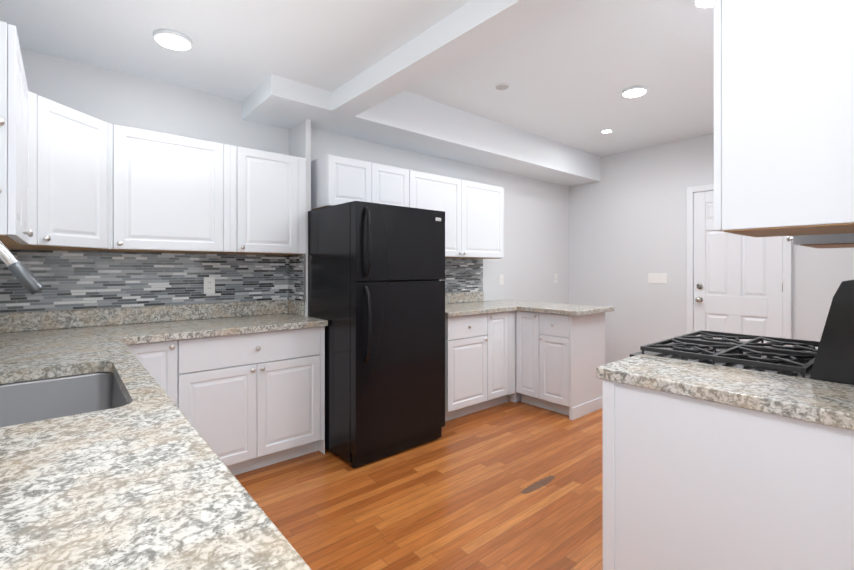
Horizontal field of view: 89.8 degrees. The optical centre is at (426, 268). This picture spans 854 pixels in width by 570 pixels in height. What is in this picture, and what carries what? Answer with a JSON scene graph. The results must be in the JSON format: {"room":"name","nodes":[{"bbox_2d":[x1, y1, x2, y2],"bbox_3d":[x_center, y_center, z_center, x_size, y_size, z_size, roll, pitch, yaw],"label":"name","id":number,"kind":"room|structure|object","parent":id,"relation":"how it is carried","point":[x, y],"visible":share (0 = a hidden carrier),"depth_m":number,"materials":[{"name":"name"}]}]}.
{"room":"kitchen","nodes":[
{"label":"kitchen","id":0,"kind":"room"},
{"bbox_2d":[8,48,571,315],"bbox_3d":[-0.300,-0.147,4.001,5.760,2.820,0.260,0,0,-40],"label":"wall","id":1,"kind":"structure","parent":0,"point":[537,213],"depth_m":3.35,"materials":[{"name":"white paint"}]},
{"bbox_2d":[0,21,27,244],"bbox_3d":[-1.589,-0.460,1.457,0.298,0.697,0.350,0,0,-40],"label":"upper cabinet","id":2,"kind":"object","parent":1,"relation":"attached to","point":[13,83],"depth_m":1.42,"materials":[{"name":"white wood"}]},
{"bbox_2d":[5,91,39,248],"bbox_3d":[-1.815,-0.460,1.744,0.325,0.697,0.380,0,0,-40],"label":"upper cabinet","id":3,"kind":"object","parent":1,"relation":"attached to","point":[33,99],"depth_m":1.97,"materials":[{"name":"white wood"}]},
{"bbox_2d":[15,249,115,251],"bbox_3d":[-1.995,-0.460,2.191,0.629,0.697,0.623,0,0,-40],"label":"upper cabinet","id":4,"kind":"object","parent":1,"relation":"attached to","point":[110,250],"depth_m":2.36,"materials":[{"name":"brown wood"}]},
{"bbox_2d":[40,96,123,248],"bbox_3d":[-1.793,-0.459,2.168,0.350,0.694,0.325,0,0,-40],"label":"upper cabinet","id":5,"kind":"object","parent":1,"relation":"attached to","point":[71,179],"depth_m":2.20,"materials":[{"name":"white wood"}]},
{"bbox_2d":[116,126,239,253],"bbox_3d":[-1.613,-0.459,2.710,0.694,0.697,0.326,0,0,-40],"label":"upper cabinet","id":6,"kind":"object","parent":1,"relation":"attached to","point":[182,194],"depth_m":2.61,"materials":[{"name":"white wood"}]},
{"bbox_2d":[0,250,482,312],"bbox_3d":[-0.859,0.069,3.363,3.838,0.344,0.305,0,0,-40],"label":"tile backsplash","id":7,"kind":"structure","parent":1,"relation":"attached to","point":[72,280],"depth_m":2.79,"materials":[{"name":"tile"}]},
{"bbox_2d":[204,277,214,293],"bbox_3d":[-1.517,0.116,2.989,0.070,0.115,0.007,0,0,-40],"label":"outlet","id":8,"kind":"object","parent":7,"relation":"attached to","point":[209,285],"visible":1,"depth_m":2.99,"materials":[{"name":"white plastic"}]},
{"bbox_2d":[232,147,305,254],"bbox_3d":[-1.198,-0.459,3.068,0.561,0.697,0.318,0,0,-40],"label":"upper cabinet","id":9,"kind":"object","parent":1,"relation":"attached to","point":[272,185],"depth_m":2.97,"materials":[{"name":"white wood"}]},
{"bbox_2d":[311,154,410,209],"bbox_3d":[-0.531,-0.642,3.450,0.745,0.370,0.318,0,0,-40],"label":"upper cabinet","id":10,"kind":"object","parent":1,"relation":"attached to","point":[335,180],"depth_m":3.26,"materials":[{"name":"white wood"}]},
{"bbox_2d":[411,170,503,258],"bbox_3d":[0.216,-0.468,4.084,1.214,0.718,0.318,0,0,-40],"label":"upper cabinet","id":11,"kind":"object","parent":1,"relation":"attached to","point":[474,220],"depth_m":4.00,"materials":[{"name":"white wood"}]},
{"bbox_2d":[499,275,502,284],"bbox_3d":[0.837,0.124,4.811,0.070,0.115,0.013,0,0,-40],"label":"light switch","id":12,"kind":"object","parent":1,"relation":"attached to","point":[500,279],"visible":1,"depth_m":4.80,"materials":[{"name":"white plastic"}]},
{"bbox_2d":[0,0,713,185],"bbox_3d":[1.285,-1.328,2.133,5.560,0.460,4.960,0,0,-40],"label":"ceiling","id":13,"kind":"structure","parent":0,"point":[423,76],"depth_m":2.70,"materials":[{"name":"white paint"}]},
{"bbox_2d":[153,29,192,50],"bbox_3d":[-1.352,-1.215,2.283,0.182,0.026,0.182,0,0,-40],"label":"recessed light","id":14,"kind":"object","parent":13,"relation":"in","point":[172,39],"visible":1,"depth_m":2.26,"materials":[{"name":"white paint"}]},
{"bbox_2d":[494,83,510,90],"bbox_3d":[0.581,-1.405,3.316,0.128,0.004,0.128,0,0,-40],"label":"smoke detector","id":15,"kind":"object","parent":13,"relation":"in","point":[502,86],"visible":1,"depth_m":3.30,"materials":[{"name":"white paint"}]},
{"bbox_2d":[600,129,612,132],"bbox_3d":[1.834,-1.404,4.381,0.118,0.004,0.118,0,0,-40],"label":"recessed light","id":16,"kind":"object","parent":13,"relation":"in","point":[606,131],"visible":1,"depth_m":4.38,"materials":[{"name":"white paint"}]},
{"bbox_2d":[622,85,646,97],"bbox_3d":[1.637,-1.394,3.382,0.182,0.026,0.182,0,0,-40],"label":"recessed light","id":17,"kind":"object","parent":13,"relation":"in","point":[633,91],"visible":1,"depth_m":3.35,"materials":[{"name":"white paint"}]},
{"bbox_2d":[693,0,713,7],"bbox_3d":[1.470,-1.395,2.193,0.182,0.026,0.182,0,0,-40],"label":"recessed light","id":18,"kind":"object","parent":13,"relation":"in","point":[703,3],"visible":0.73,"depth_m":2.23,"materials":[{"name":"white paint"}]},
{"bbox_2d":[234,401,602,569],"bbox_3d":[1.253,1.287,2.170,5.760,0.050,5.060,0,0,-40],"label":"floor","id":19,"kind":"structure","parent":0,"point":[510,485],"depth_m":2.34,"materials":[{"name":"brown wood"}]},
{"bbox_2d":[126,326,324,474],"bbox_3d":[-1.306,0.825,2.773,1.118,0.875,0.627,0,0,-40],"label":"base cabinet","id":20,"kind":"object","parent":19,"relation":"on","point":[243,403],"visible":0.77,"depth_m":2.60,"materials":[{"name":"white wood"}]},
{"bbox_2d":[308,201,444,467],"bbox_3d":[-0.352,0.420,3.137,0.787,1.685,0.722,0,0,-40],"label":"fridge","id":21,"kind":"object","parent":19,"relation":"on","point":[376,289],"visible":0.94,"depth_m":2.86,"materials":[{"name":"black painted metal"},{"name":"plastic"}]},
{"bbox_2d":[445,313,488,420],"bbox_3d":[0.153,0.825,3.839,0.480,0.876,0.608,0,0,-40],"label":"base cabinet","id":22,"kind":"object","parent":19,"relation":"on","point":[466,337],"depth_m":3.60,"materials":[{"name":"white wood"}]},
{"bbox_2d":[445,291,613,316],"bbox_3d":[0.729,0.315,3.901,1.500,0.144,1.258,0,0,-40],"label":"countertop","id":23,"kind":"structure","parent":22,"relation":"on","point":[465,303],"depth_m":3.95,"materials":[{"name":"stone"}]},
{"bbox_2d":[489,311,508,407],"bbox_3d":[0.444,0.826,4.086,0.285,0.876,0.608,0,0,-40],"label":"base cabinet","id":24,"kind":"object","parent":19,"relation":"on","point":[499,321],"depth_m":3.87,"materials":[{"name":"white wood"}]},
{"bbox_2d":[509,311,512,401],"bbox_3d":[0.852,0.827,4.445,0.549,0.874,0.588,0,0,-40],"label":"base cabinet","id":25,"kind":"object","parent":19,"relation":"on","point":[510,312],"depth_m":3.98,"materials":[{"name":"white wood"}]},
{"bbox_2d":[513,311,604,419],"bbox_3d":[1.236,0.826,3.978,0.572,0.876,0.575,0,0,-40],"label":"base cabinet","id":26,"kind":"object","parent":19,"relation":"on","point":[548,361],"depth_m":3.77,"materials":[{"name":"white wood"}]},
{"bbox_2d":[603,380,853,569],"bbox_3d":[0.954,0.824,1.373,0.358,0.875,0.667,0,0,-40],"label":"base cabinet","id":27,"kind":"object","parent":19,"relation":"on","point":[689,483],"visible":0.9,"depth_m":1.24,"materials":[{"name":"white wood"}]},
{"bbox_2d":[596,354,853,430],"bbox_3d":[0.950,0.314,1.374,0.367,0.144,0.673,0,0,-40],"label":"countertop","id":28,"kind":"structure","parent":27,"relation":"on","point":[820,402],"depth_m":1.27,"materials":[{"name":"stone"}]},
{"bbox_2d":[630,280,853,384],"bbox_3d":[1.342,0.647,1.787,0.760,1.230,0.756,0,0,-40],"label":"range","id":29,"kind":"object","parent":19,"relation":"on","point":[830,358],"visible":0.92,"depth_m":1.56,"materials":[{"name":"black metal"}]},
{"bbox_3d":[-0.612,0.824,0.588,0.629,0.875,3.660,0,0,-40],"label":"base cabinet","id":30,"kind":"object","parent":19,"relation":"on","visible":0},
{"bbox_2d":[0,308,310,569],"bbox_3d":[-0.807,0.313,0.815,0.660,0.144,4.258,0,0,-40],"label":"countertop","id":31,"kind":"structure","parent":30,"relation":"on","point":[144,478],"depth_m":0.70,"materials":[{"name":"stone"}]},
{"bbox_2d":[0,241,44,294],"bbox_3d":[-1.252,0.089,1.147,0.343,0.512,0.103,0,0,-40],"label":"faucet","id":32,"kind":"object","parent":31,"relation":"on","point":[28,280],"visible":1,"depth_m":1.20,"materials":[{"name":"silver metal"}]},
{"bbox_2d":[0,372,126,426],"bbox_3d":[-1.142,0.487,1.214,0.474,0.200,0.724,0,0,-40],"label":"sink","id":33,"kind":"object","parent":31,"relation":"in","point":[22,402],"visible":0.15,"depth_m":1.52,"materials":[{"name":"silver metal"}]},
{"bbox_2d":[124,300,327,339],"bbox_3d":[-1.298,0.314,2.769,1.120,0.144,0.642,0,0,-40],"label":"countertop","id":34,"kind":"structure","parent":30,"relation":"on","point":[189,321],"depth_m":2.83,"materials":[{"name":"stone"}]},
{"bbox_2d":[572,133,843,363],"bbox_3d":[3.441,-0.147,3.955,0.115,2.820,4.950,0,0,-40],"label":"wall","id":35,"kind":"structure","parent":0,"point":[616,234],"depth_m":4.95,"materials":[{"name":"white paint"}]},
{"bbox_2d":[648,273,667,283],"bbox_3d":[2.615,0.109,4.851,0.013,0.112,0.203,0,0,-40],"label":"light switch","id":36,"kind":"object","parent":35,"relation":"attached to","point":[657,277],"visible":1,"depth_m":4.84,"materials":[{"name":"white plastic"}]},
{"bbox_2d":[687,184,791,345],"bbox_3d":[3.053,0.195,4.255,0.115,2.136,0.864,0,0,-40],"label":"entry door","id":37,"kind":"structure","parent":35,"relation":"in","point":[738,284],"depth_m":4.28,"materials":[{"name":"white wood"}]},
{"bbox_2d":[844,248,853,280],"bbox_3d":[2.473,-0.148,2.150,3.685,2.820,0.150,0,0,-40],"label":"wall","id":38,"kind":"structure","parent":0,"point":[848,252],"depth_m":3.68,"materials":[{"name":"white paint"}]},
{"bbox_2d":[714,0,853,239],"bbox_3d":[1.073,-0.575,1.246,0.348,0.928,0.319,0,0,-40],"label":"upper cabinet","id":39,"kind":"object","parent":38,"relation":"attached to","point":[783,117],"depth_m":1.13,"materials":[{"name":"white wood"}]},
{"bbox_2d":[787,236,853,247],"bbox_3d":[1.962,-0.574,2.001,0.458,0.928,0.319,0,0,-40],"label":"range hood","id":40,"kind":"object","parent":38,"relation":"attached to","point":[831,241],"depth_m":1.90,"materials":[{"name":"white metal"}]}
]}

